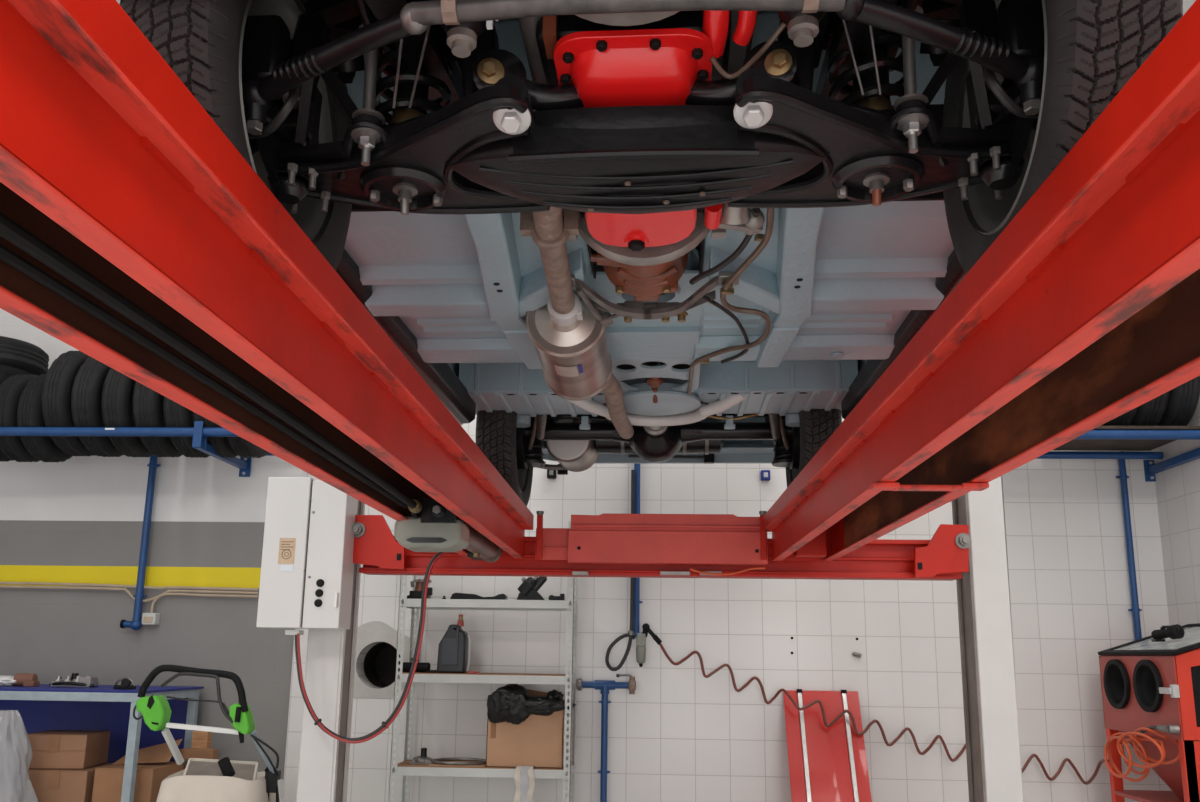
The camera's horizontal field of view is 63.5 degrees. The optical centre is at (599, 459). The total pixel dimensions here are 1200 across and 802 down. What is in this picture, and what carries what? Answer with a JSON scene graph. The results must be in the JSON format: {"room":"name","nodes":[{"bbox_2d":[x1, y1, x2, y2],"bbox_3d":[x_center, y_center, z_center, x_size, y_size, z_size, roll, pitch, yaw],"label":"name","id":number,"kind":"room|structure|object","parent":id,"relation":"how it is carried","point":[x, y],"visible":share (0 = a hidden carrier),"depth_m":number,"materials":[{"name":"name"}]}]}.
{"room":"auto repair garage","nodes":[
{"label":"auto repair garage","id":0,"kind":"room"},
{"bbox_2d":[0,308,1171,801],"bbox_3d":[-0.540,0.060,6.064,7.724,4.550,0.150,0,-11,3],"label":"wall","id":1,"kind":"structure","parent":0,"point":[683,735],"depth_m":5.75,"materials":[{"name":"white tile"}]},
{"bbox_2d":[0,585,257,601],"bbox_3d":[-3.078,0.820,5.938,2.005,0.094,0.016,0,-11,3],"label":"cable conduit","id":2,"kind":"object","parent":1,"relation":"attached to","point":[1,586],"visible":1,"depth_m":5.93,"materials":[{"name":"grey plastic"}]},
{"bbox_2d":[0,582,258,590],"bbox_3d":[-3.080,0.772,5.947,2.006,0.038,0.016,0,-11,3],"label":"cable conduit","id":3,"kind":"object","parent":1,"relation":"attached to","point":[15,583],"visible":1,"depth_m":5.93,"materials":[{"name":"grey plastic"}]},
{"bbox_2d":[0,421,274,476],"bbox_3d":[-3.101,-0.060,5.791,2.435,0.195,0.677,0,-11,3],"label":"rack","id":4,"kind":"object","parent":1,"relation":"attached to","point":[199,433],"visible":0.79,"depth_m":5.47,"materials":[{"name":"blue metal"}]},
{"bbox_2d":[0,373,13,461],"bbox_3d":[-3.580,-0.256,5.800,0.135,0.530,0.530,0,-11,3],"label":"tyre","id":5,"kind":"object","parent":4,"relation":"on","point":[3,376],"visible":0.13,"depth_m":5.75,"materials":[{"name":"rubber"}]},
{"bbox_2d":[0,336,48,375],"bbox_3d":[-3.707,-0.601,5.896,0.622,0.200,0.622,11,-15,-41],"label":"tyre","id":6,"kind":"object","parent":5,"relation":"on","point":[17,356],"visible":0.66,"depth_m":5.79,"materials":[{"name":"rubber"}]},
{"bbox_2d":[0,374,52,461],"bbox_3d":[-3.418,-0.249,5.791,0.141,0.524,0.525,0,-11,4],"label":"tyre","id":7,"kind":"object","parent":4,"relation":"on","point":[11,389],"visible":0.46,"depth_m":5.60,"materials":[{"name":"rubber"}]},
{"bbox_2d":[17,374,71,461],"bbox_3d":[-3.262,-0.248,5.783,0.141,0.522,0.523,0,-11,4],"label":"tyre","id":8,"kind":"object","parent":4,"relation":"on","point":[29,409],"visible":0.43,"depth_m":5.58,"materials":[{"name":"rubber"}]},
{"bbox_2d":[41,351,103,455],"bbox_3d":[-3.087,-0.337,5.793,0.152,0.628,0.629,0,-11,4],"label":"tyre","id":9,"kind":"object","parent":4,"relation":"on","point":[59,379],"visible":0.56,"depth_m":5.53,"materials":[{"name":"rubber"}]},
{"bbox_2d":[71,357,135,456],"bbox_3d":[-2.920,-0.326,5.782,0.152,0.616,0.617,0,-11,4],"label":"tyre","id":10,"kind":"object","parent":4,"relation":"on","point":[89,380],"visible":0.37,"depth_m":5.53,"materials":[{"name":"rubber"}]},
{"bbox_2d":[101,368,165,456],"bbox_3d":[-2.741,-0.321,5.772,0.152,0.610,0.611,0,-11,4],"label":"tyre","id":11,"kind":"object","parent":4,"relation":"on","point":[117,387],"visible":0.37,"depth_m":5.51,"materials":[{"name":"rubber"}]},
{"bbox_2d":[133,381,193,456],"bbox_3d":[-2.563,-0.320,5.764,0.146,0.609,0.609,0,-11,3],"label":"tyre","id":12,"kind":"object","parent":4,"relation":"on","point":[147,408],"visible":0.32,"depth_m":5.49,"materials":[{"name":"rubber"}]},
{"bbox_2d":[163,396,209,457],"bbox_3d":[-2.386,-0.316,5.754,0.146,0.606,0.606,0,-11,3],"label":"tyre","id":13,"kind":"object","parent":4,"relation":"on","point":[175,414],"visible":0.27,"depth_m":5.49,"materials":[{"name":"rubber"}]},
{"bbox_2d":[193,412,237,457],"bbox_3d":[-2.221,-0.315,5.746,0.146,0.606,0.606,0,-11,2],"label":"tyre","id":14,"kind":"object","parent":4,"relation":"on","point":[221,445],"visible":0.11,"depth_m":5.55,"materials":[{"name":"rubber"}]},
{"bbox_2d":[226,437,267,457],"bbox_3d":[-2.057,-0.315,5.738,0.146,0.606,0.606,0,-11,2],"label":"tyre","id":15,"kind":"object","parent":4,"relation":"on","point":[242,447],"visible":0.22,"depth_m":5.58,"materials":[{"name":"rubber"}]},
{"bbox_2d":[120,455,160,629],"bbox_3d":[-2.824,0.479,5.988,0.124,1.128,0.081,0,-11,3],"label":"pipe","id":16,"kind":"object","parent":1,"relation":"attached to","point":[136,624],"visible":0.95,"depth_m":5.95,"materials":[{"name":"blue metal"}]},
{"bbox_2d":[142,613,159,624],"bbox_3d":[-2.731,0.966,5.897,0.083,0.071,0.070,0,-11,3],"label":"wall socket","id":17,"kind":"object","parent":1,"relation":"attached to","point":[147,618],"visible":1,"depth_m":5.87,"materials":[{"name":"white plastic"}]},
{"bbox_2d":[150,593,258,612],"bbox_3d":[-2.405,0.871,5.895,0.659,0.125,0.016,0,-11,3],"label":"cable conduit","id":18,"kind":"object","parent":1,"relation":"attached to","point":[182,594],"visible":1,"depth_m":5.90,"materials":[{"name":"grey plastic"}]},
{"bbox_2d":[363,642,399,687],"bbox_3d":[-1.309,1.266,6.003,0.284,0.284,0.420,0,-11,3],"label":"pipe","id":19,"kind":"object","parent":1,"relation":"attached to","point":[379,665],"depth_m":6.20,"materials":[{"name":"black plastic"}]},
{"bbox_2d":[353,621,420,697],"bbox_3d":[-1.300,1.190,5.795,0.458,0.449,0.008,0,-11,3],"label":"trim","id":20,"kind":"structure","parent":1,"relation":"attached to","point":[368,633],"depth_m":5.81,"materials":[{"name":"grey metal"}]},
{"bbox_2d":[547,469,555,478],"bbox_3d":[-0.296,0.082,5.949,0.055,0.060,0.045,0,-11,3],"label":"wall bracket","id":21,"kind":"object","parent":1,"relation":"attached to","point":[551,474],"visible":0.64,"depth_m":5.93,"materials":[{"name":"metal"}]},
{"bbox_2d":[577,674,635,801],"bbox_3d":[0.032,1.726,5.582,0.345,0.969,0.085,0,-11,3],"label":"pipe","id":22,"kind":"object","parent":1,"relation":"attached to","point":[604,686],"visible":1,"depth_m":5.62,"materials":[{"name":"blue metal"}]},
{"bbox_2d":[633,464,642,632],"bbox_3d":[0.224,0.267,5.881,0.063,1.552,0.063,11,-15,-41],"label":"pipe","id":23,"kind":"object","parent":1,"relation":"attached to","point":[637,601],"visible":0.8,"depth_m":5.76,"materials":[{"name":"blue metal"}]},
{"bbox_2d":[605,470,634,670],"bbox_3d":[0.125,0.644,5.759,0.175,1.192,0.052,0,-11,3],"label":"hose","id":24,"kind":"object","parent":23,"relation":"attached to","point":[630,634],"visible":0.91,"depth_m":5.68,"materials":[{"name":"rubber"}]},
{"bbox_2d":[634,623,649,666],"bbox_3d":[0.241,1.085,5.692,0.101,0.252,0.062,0,-11,3],"label":"filter","id":25,"kind":"object","parent":1,"relation":"attached to","point":[640,636],"visible":0.99,"depth_m":5.67,"materials":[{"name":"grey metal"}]},
{"bbox_2d":[642,623,649,636],"bbox_3d":[0.269,1.000,5.700,0.047,0.081,0.048,0,-11,3],"label":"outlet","id":26,"kind":"object","parent":25,"relation":"attached to","point":[645,626],"depth_m":5.69,"materials":[{"name":"black plastic"}]},
{"bbox_2d":[659,643,1109,784],"bbox_3d":[1.483,1.364,5.396,2.473,0.837,0.369,0,-11,3],"label":"air hose","id":27,"kind":"object","parent":25,"relation":"attached to","point":[843,712],"visible":0.92,"depth_m":5.49,"materials":[{"name":"red rubber"}]},
{"bbox_2d":[647,628,661,644],"bbox_3d":[0.313,1.028,5.691,0.104,0.111,0.030,0,-11,3],"label":"coupling","id":28,"kind":"object","parent":27,"relation":"attached to","point":[656,638],"visible":1,"depth_m":5.68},
{"bbox_2d":[760,470,769,480],"bbox_3d":[1.004,0.093,5.883,0.055,0.060,0.045,0,-11,3],"label":"wall bracket","id":29,"kind":"object","parent":1,"relation":"attached to","point":[765,474],"visible":1,"depth_m":5.87,"materials":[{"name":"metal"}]},
{"bbox_2d":[852,652,861,657],"bbox_3d":[1.498,1.137,5.659,0.055,0.035,0.027,0,-11,3],"label":"wall hook","id":30,"kind":"object","parent":1,"relation":"attached to","point":[855,654],"visible":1,"depth_m":5.65,"materials":[{"name":"metal"}]},
{"bbox_2d":[1036,426,1199,481],"bbox_3d":[2.742,-0.035,5.503,1.136,0.195,0.677,0,-11,3],"label":"rack","id":31,"kind":"object","parent":1,"relation":"attached to","point":[1114,438],"visible":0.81,"depth_m":5.52,"materials":[{"name":"blue metal"}]},
{"bbox_2d":[1101,407,1137,425],"bbox_3d":[2.872,-0.430,5.522,0.150,0.610,0.610,0,-11,3],"label":"tyre","id":32,"kind":"object","parent":31,"relation":"on","point":[1126,418],"visible":0.06,"depth_m":5.31,"materials":[{"name":"rubber"}]},
{"bbox_2d":[1129,391,1169,425],"bbox_3d":[3.022,-0.429,5.515,0.150,0.610,0.610,0,-11,3],"label":"tyre","id":33,"kind":"object","parent":31,"relation":"on","point":[1150,413],"visible":0.14,"depth_m":5.27,"materials":[{"name":"rubber"}]},
{"bbox_2d":[1157,376,1199,425],"bbox_3d":[3.181,-0.429,5.507,0.150,0.609,0.609,0,-11,3],"label":"tyre","id":34,"kind":"object","parent":31,"relation":"on","point":[1183,400],"visible":0.12,"depth_m":5.25,"materials":[{"name":"rubber"}]},
{"bbox_2d":[1116,451,1141,639],"bbox_3d":[3.107,0.510,5.698,0.063,1.133,0.063,11,-15,-42],"label":"pipe","id":35,"kind":"object","parent":1,"relation":"attached to","point":[1135,609],"visible":0.88,"depth_m":5.67,"materials":[{"name":"blue metal"}]},
{"bbox_2d":[116,0,1195,14],"bbox_3d":[-0.694,-3.017,2.682,8.024,0.150,8.000,0,-11,3],"label":"ceiling","id":36,"kind":"structure","parent":0,"point":[1187,4],"depth_m":5.12,"materials":[{"name":"white paint"}]},
{"bbox_2d":[1152,396,1199,625],"bbox_3d":[3.205,-0.696,2.027,0.150,4.550,8.000,0,-11,3],"label":"wall","id":37,"kind":"structure","parent":0,"point":[1178,487],"depth_m":5.51,"materials":[{"name":"white tile"}]},
{"bbox_3d":[-0.759,1.567,1.764,8.024,0.200,8.000,0,-11,3],"label":"floor","id":38,"kind":"structure","parent":0,"visible":0},
{"bbox_2d":[0,710,37,801],"bbox_3d":[-3.047,1.663,4.893,0.539,0.777,0.436,0,-11,3],"label":"plastic cover","id":39,"kind":"object","parent":38,"relation":"on","point":[16,753],"visible":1,"depth_m":4.88,"materials":[{"name":"grey plastic"}]},
{"bbox_2d":[29,763,112,801],"bbox_3d":[-2.867,1.902,5.260,0.349,0.458,0.386,0,-11,3],"label":"carton","id":40,"kind":"object","parent":38,"relation":"on","point":[49,785],"visible":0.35,"depth_m":5.11,"materials":[{"name":"cardboard"}]},
{"bbox_2d":[28,730,109,768],"bbox_3d":[-2.930,1.587,5.326,0.335,0.176,0.306,2,-11,-4],"label":"carton","id":41,"kind":"object","parent":40,"relation":"on","point":[51,749],"visible":0.85,"depth_m":5.19,"materials":[{"name":"cardboard"}]},
{"bbox_2d":[0,684,203,801],"bbox_3d":[-3.261,1.704,5.371,1.772,0.880,0.720,0,-11,3],"label":"bench","id":42,"kind":"object","parent":38,"relation":"on","point":[43,692],"visible":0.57,"depth_m":5.08,"materials":[{"name":"grey metal"}]},
{"bbox_2d":[0,675,15,685],"bbox_3d":[-3.395,1.246,5.480,0.398,0.055,0.263,0,-11,3],"label":"rag","id":43,"kind":"object","parent":42,"relation":"on","point":[4,680],"visible":0.62,"depth_m":5.41,"materials":[{"name":"fabric"}]},
{"bbox_2d":[13,673,39,686],"bbox_3d":[-3.218,1.235,5.447,0.123,0.071,0.078,0,-11,3],"label":"block","id":44,"kind":"object","parent":42,"relation":"on","point":[22,679],"visible":1,"depth_m":5.42,"materials":[{"name":"wood"}]},
{"bbox_2d":[49,673,98,686],"bbox_3d":[-2.950,1.236,5.444,0.258,0.075,0.130,0,-11,3],"label":"machined parts","id":45,"kind":"object","parent":42,"relation":"on","point":[74,680],"visible":1,"depth_m":5.41,"materials":[{"name":"metal"}]},
{"bbox_2d":[0,698,187,762],"bbox_3d":[-3.266,1.658,5.776,1.720,0.628,0.025,0,-11,3],"label":"panel","id":46,"kind":"object","parent":42,"relation":"attached to","point":[37,715],"visible":0.23,"depth_m":5.78,"materials":[{"name":"blue metal"}]},
{"bbox_2d":[113,678,135,688],"bbox_3d":[-2.561,1.206,5.240,0.121,0.061,0.055,0,-11,3],"label":"throttle linkage","id":47,"kind":"object","parent":42,"relation":"on","point":[125,682],"visible":1,"depth_m":5.21,"materials":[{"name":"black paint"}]},
{"bbox_2d":[92,739,184,801],"bbox_3d":[-2.498,1.829,5.246,0.319,0.606,0.366,0,-11,3],"label":"carton","id":48,"kind":"object","parent":38,"relation":"on","point":[154,765],"visible":0.74,"depth_m":5.10,"materials":[{"name":"cardboard"}]},
{"bbox_2d":[179,731,217,759],"bbox_3d":[-2.263,1.856,5.450,0.200,0.639,0.130,0,-11,3],"label":"carton","id":49,"kind":"object","parent":38,"relation":"on","point":[201,740],"visible":0.51,"depth_m":5.48,"materials":[{"name":"brown cardboard"}]},
{"bbox_2d":[133,665,282,801],"bbox_3d":[-1.919,1.535,4.800,0.798,1.022,0.517,0,-11,3],"label":"lawn mower","id":50,"kind":"object","parent":38,"relation":"on","point":[225,779],"depth_m":4.64,"materials":[{"name":"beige plastic"}]},
{"bbox_2d":[296,479,364,801],"bbox_3d":[-1.188,0.698,4.329,0.320,2.500,0.400,0,-11,3],"label":"lift post","id":51,"kind":"object","parent":38,"relation":"on","point":[323,769],"visible":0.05,"depth_m":4.18,"materials":[{"name":"white metal"}]},
{"bbox_2d":[256,477,357,634],"bbox_3d":[-1.250,0.417,4.179,0.347,0.664,0.214,0,-11,3],"label":"control box","id":52,"kind":"object","parent":51,"relation":"attached to","point":[307,565],"visible":0.99,"depth_m":4.09,"materials":[{"name":"white metal"}]},
{"bbox_2d":[281,541,293,558],"bbox_3d":[-1.321,0.381,4.090,0.053,0.076,0.001,0,-11,3],"label":"print","id":53,"kind":"object","parent":52,"relation":"attached to","point":[287,547],"depth_m":4.09},
{"bbox_2d":[295,552,446,743],"bbox_3d":[-0.971,0.768,4.085,0.612,0.812,0.125,0,-11,3],"label":"power cable","id":54,"kind":"object","parent":52,"relation":"hanging from","point":[415,659],"visible":0.96,"depth_m":4.00,"materials":[{"name":"red rubber"}]},
{"bbox_2d":[388,521,577,801],"bbox_3d":[-0.639,1.309,5.513,0.987,1.902,0.335,0,-11,3],"label":"shelf unit","id":55,"kind":"object","parent":38,"relation":"on","point":[403,769],"depth_m":5.40,"materials":[{"name":"grey metal"}]},
{"bbox_2d":[402,662,429,672],"bbox_3d":[-1.045,1.178,5.512,0.155,0.056,0.056,0,-11,3],"label":"canister","id":56,"kind":"object","parent":55,"relation":"on","point":[424,667],"visible":0.77,"depth_m":5.49,"materials":[{"name":"black plastic"}]},
{"bbox_2d":[407,579,432,598],"bbox_3d":[-1.033,0.749,5.598,0.145,0.116,0.080,0,-11,3],"label":"carburettor","id":57,"kind":"object","parent":55,"relation":"on","point":[417,593],"visible":0.8,"depth_m":5.56,"materials":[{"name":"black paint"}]},
{"bbox_2d":[407,748,433,763],"bbox_3d":[-0.998,1.656,5.434,0.146,0.085,0.100,0,-11,3],"label":"carrier","id":58,"kind":"object","parent":55,"relation":"on","point":[422,759],"visible":0.98,"depth_m":5.39,"materials":[{"name":"metal"}]},
{"bbox_2d":[437,614,470,672],"bbox_3d":[-0.825,1.046,5.525,0.179,0.328,0.126,0,-11,3],"label":"jug","id":59,"kind":"object","parent":55,"relation":"on","point":[454,650],"visible":1,"depth_m":5.46,"materials":[{"name":"black plastic"}]},
{"bbox_2d":[428,761,485,766],"bbox_3d":[-0.784,1.702,5.440,0.310,0.003,0.250,0,-11,3],"label":"sheet","id":60,"kind":"object","parent":55,"relation":"on","point":[483,765],"visible":0.43,"depth_m":5.34,"materials":[{"name":"brown cardboard"}]},
{"bbox_2d":[432,758,485,764],"bbox_3d":[-0.788,1.692,5.447,0.328,0.018,0.248,0,-11,3],"label":"metal ring","id":61,"kind":"object","parent":60,"relation":"on","point":[441,761],"visible":0.93,"depth_m":5.39,"materials":[{"name":"metal"}]},
{"bbox_2d":[514,766,534,801],"bbox_3d":[-0.408,1.811,5.252,0.112,0.297,0.048,0,-11,3],"label":"cloth","id":62,"kind":"object","parent":55,"relation":"hanging from","point":[523,793],"visible":1,"depth_m":5.24,"materials":[{"name":"white fabric"}]},
{"bbox_2d":[486,689,566,767],"bbox_3d":[-0.406,1.499,5.469,0.420,0.422,0.265,0,-11,3],"label":"cardboard box","id":63,"kind":"object","parent":55,"relation":"on","point":[538,741],"visible":0.73,"depth_m":5.33,"materials":[{"name":"brown cardboard"}]},
{"bbox_2d":[487,684,576,724],"bbox_3d":[-0.375,1.362,5.429,0.493,0.220,0.294,0,-11,3],"label":"bag","id":64,"kind":"object","parent":63,"relation":"on","point":[510,703],"visible":0.99,"depth_m":5.32,"materials":[{"name":"black plastic"}]},
{"bbox_2d":[517,577,546,599],"bbox_3d":[-0.390,0.733,5.570,0.171,0.154,0.086,0,-11,3],"label":"motor","id":65,"kind":"object","parent":55,"relation":"on","point":[529,587],"visible":0.84,"depth_m":5.54,"materials":[{"name":"black paint"}]},
{"bbox_2d":[548,594,564,599],"bbox_3d":[-0.248,0.787,5.552,0.090,0.044,0.040,0,-11,3],"label":"small casting","id":66,"kind":"object","parent":55,"relation":"on","point":[562,596],"visible":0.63,"depth_m":5.53,"materials":[{"name":"black paint"}]},
{"bbox_2d":[783,689,871,801],"bbox_3d":[1.260,1.742,5.332,0.430,0.925,0.421,0,-11,3],"label":"mechanic's creeper","id":67,"kind":"object","parent":38,"relation":"on","point":[827,764],"visible":0.88,"depth_m":5.41,"materials":[{"name":"metal"}]},
{"bbox_2d":[952,476,1023,801],"bbox_3d":[1.662,0.710,4.188,0.320,2.500,0.400,0,-11,3],"label":"lift post","id":68,"kind":"object","parent":38,"relation":"on","point":[993,755],"visible":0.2,"depth_m":4.10,"materials":[{"name":"white metal"}]},
{"bbox_2d":[352,511,971,580],"bbox_3d":[0.243,0.372,4.240,2.665,0.276,0.245,0,-11,3],"label":"crossbeam","id":69,"kind":"object","parent":68,"relation":"attached to","point":[726,546],"visible":0.91,"depth_m":4.18,"materials":[{"name":"red metal"}]},
{"bbox_2d":[0,0,533,562],"bbox_3d":[-0.636,-0.087,1.897,0.481,0.272,4.620,0,-11,3],"label":"runway","id":70,"kind":"object","parent":69,"relation":"attached to","point":[135,234],"visible":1,"depth_m":1.25,"materials":[{"name":"red paint"}]},
{"bbox_2d":[119,0,1182,505],"bbox_3d":[0.162,-0.702,3.013,1.594,1.395,4.240,0,-11,4],"label":"car","id":71,"kind":"object","parent":70,"relation":"on","point":[596,231],"visible":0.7,"depth_m":1.65,"materials":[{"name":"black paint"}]},
{"bbox_2d":[351,127,380,144],"bbox_3d":[-0.375,-0.520,1.563,0.052,0.010,0.051,0,-11,4],"label":"washer","id":72,"kind":"object","parent":71,"relation":"in","point":[359,135],"depth_m":1.55,"materials":[{"name":"metal"}]},
{"bbox_2d":[352,109,384,124],"bbox_3d":[-0.375,-0.553,1.569,0.052,0.010,0.051,0,-11,4],"label":"washer","id":73,"kind":"object","parent":71,"relation":"in","point":[370,115],"depth_m":1.55,"materials":[{"name":"metal"}]},
{"bbox_2d":[493,108,530,134],"bbox_3d":[-0.131,-0.510,1.445,0.057,0.028,0.054,0,-11,4],"label":"bolt","id":74,"kind":"object","parent":71,"relation":"in","point":[513,121],"depth_m":1.44,"materials":[{"name":"metal"}]},
{"bbox_2d":[733,102,772,128],"bbox_3d":[0.224,-0.510,1.419,0.057,0.028,0.054,0,-11,4],"label":"bolt","id":75,"kind":"object","parent":71,"relation":"in","point":[749,115],"depth_m":1.41,"materials":[{"name":"metal"}]},
{"bbox_2d":[900,4,922,13],"bbox_3d":[0.485,-0.705,1.537,0.052,0.010,0.051,0,-11,4],"label":"washer","id":76,"kind":"object","parent":71,"relation":"in","point":[917,8],"depth_m":1.51,"materials":[{"name":"metal"}]},
{"bbox_2d":[894,93,928,111],"bbox_3d":[0.483,-0.553,1.507,0.052,0.010,0.051,0,-11,4],"label":"washer","id":77,"kind":"object","parent":71,"relation":"in","point":[909,99],"depth_m":1.49,"materials":[{"name":"metal"}]},
{"bbox_2d":[897,113,929,130],"bbox_3d":[0.483,-0.521,1.500,0.052,0.010,0.051,0,-11,4],"label":"washer","id":78,"kind":"object","parent":71,"relation":"in","point":[905,121],"depth_m":1.49,"materials":[{"name":"metal"}]},
{"bbox_2d":[763,0,1199,560],"bbox_3d":[0.821,-0.114,1.831,0.481,0.204,4.620,0,-11,3],"label":"runway","id":79,"kind":"object","parent":69,"relation":"attached to","point":[1083,311],"visible":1,"depth_m":1.44,"materials":[{"name":"red paint"}]},
{"bbox_2d":[1098,623,1199,801],"bbox_3d":[2.961,1.469,4.854,0.539,1.309,0.807,0,-11,3],"label":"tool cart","id":80,"kind":"object","parent":38,"relation":"on","point":[1145,683],"visible":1,"depth_m":4.85,"materials":[{"name":"metal"}]},
{"bbox_2d":[1104,724,1179,781],"bbox_3d":[2.696,1.459,4.831,0.117,0.316,0.678,0,-11,3],"label":"hose","id":81,"kind":"object","parent":80,"relation":"hanging from","point":[1134,736],"visible":1,"depth_m":4.85,"materials":[{"name":"plastic"}]},
{"bbox_2d":[1111,790,1183,801],"bbox_3d":[2.975,1.703,4.812,0.504,0.020,0.777,0,-11,3],"label":"shelf","id":82,"kind":"object","parent":80,"relation":"attached to","point":[1138,795],"depth_m":5.02,"materials":[{"name":"red metal"}]},
{"bbox_2d":[1151,624,1184,641],"bbox_3d":[2.893,0.884,4.952,0.073,0.087,0.160,5,-12,-18],"label":"gloves","id":83,"kind":"object","parent":80,"relation":"on","point":[1176,631],"visible":1,"depth_m":4.91,"materials":[{"name":"black fabric"}]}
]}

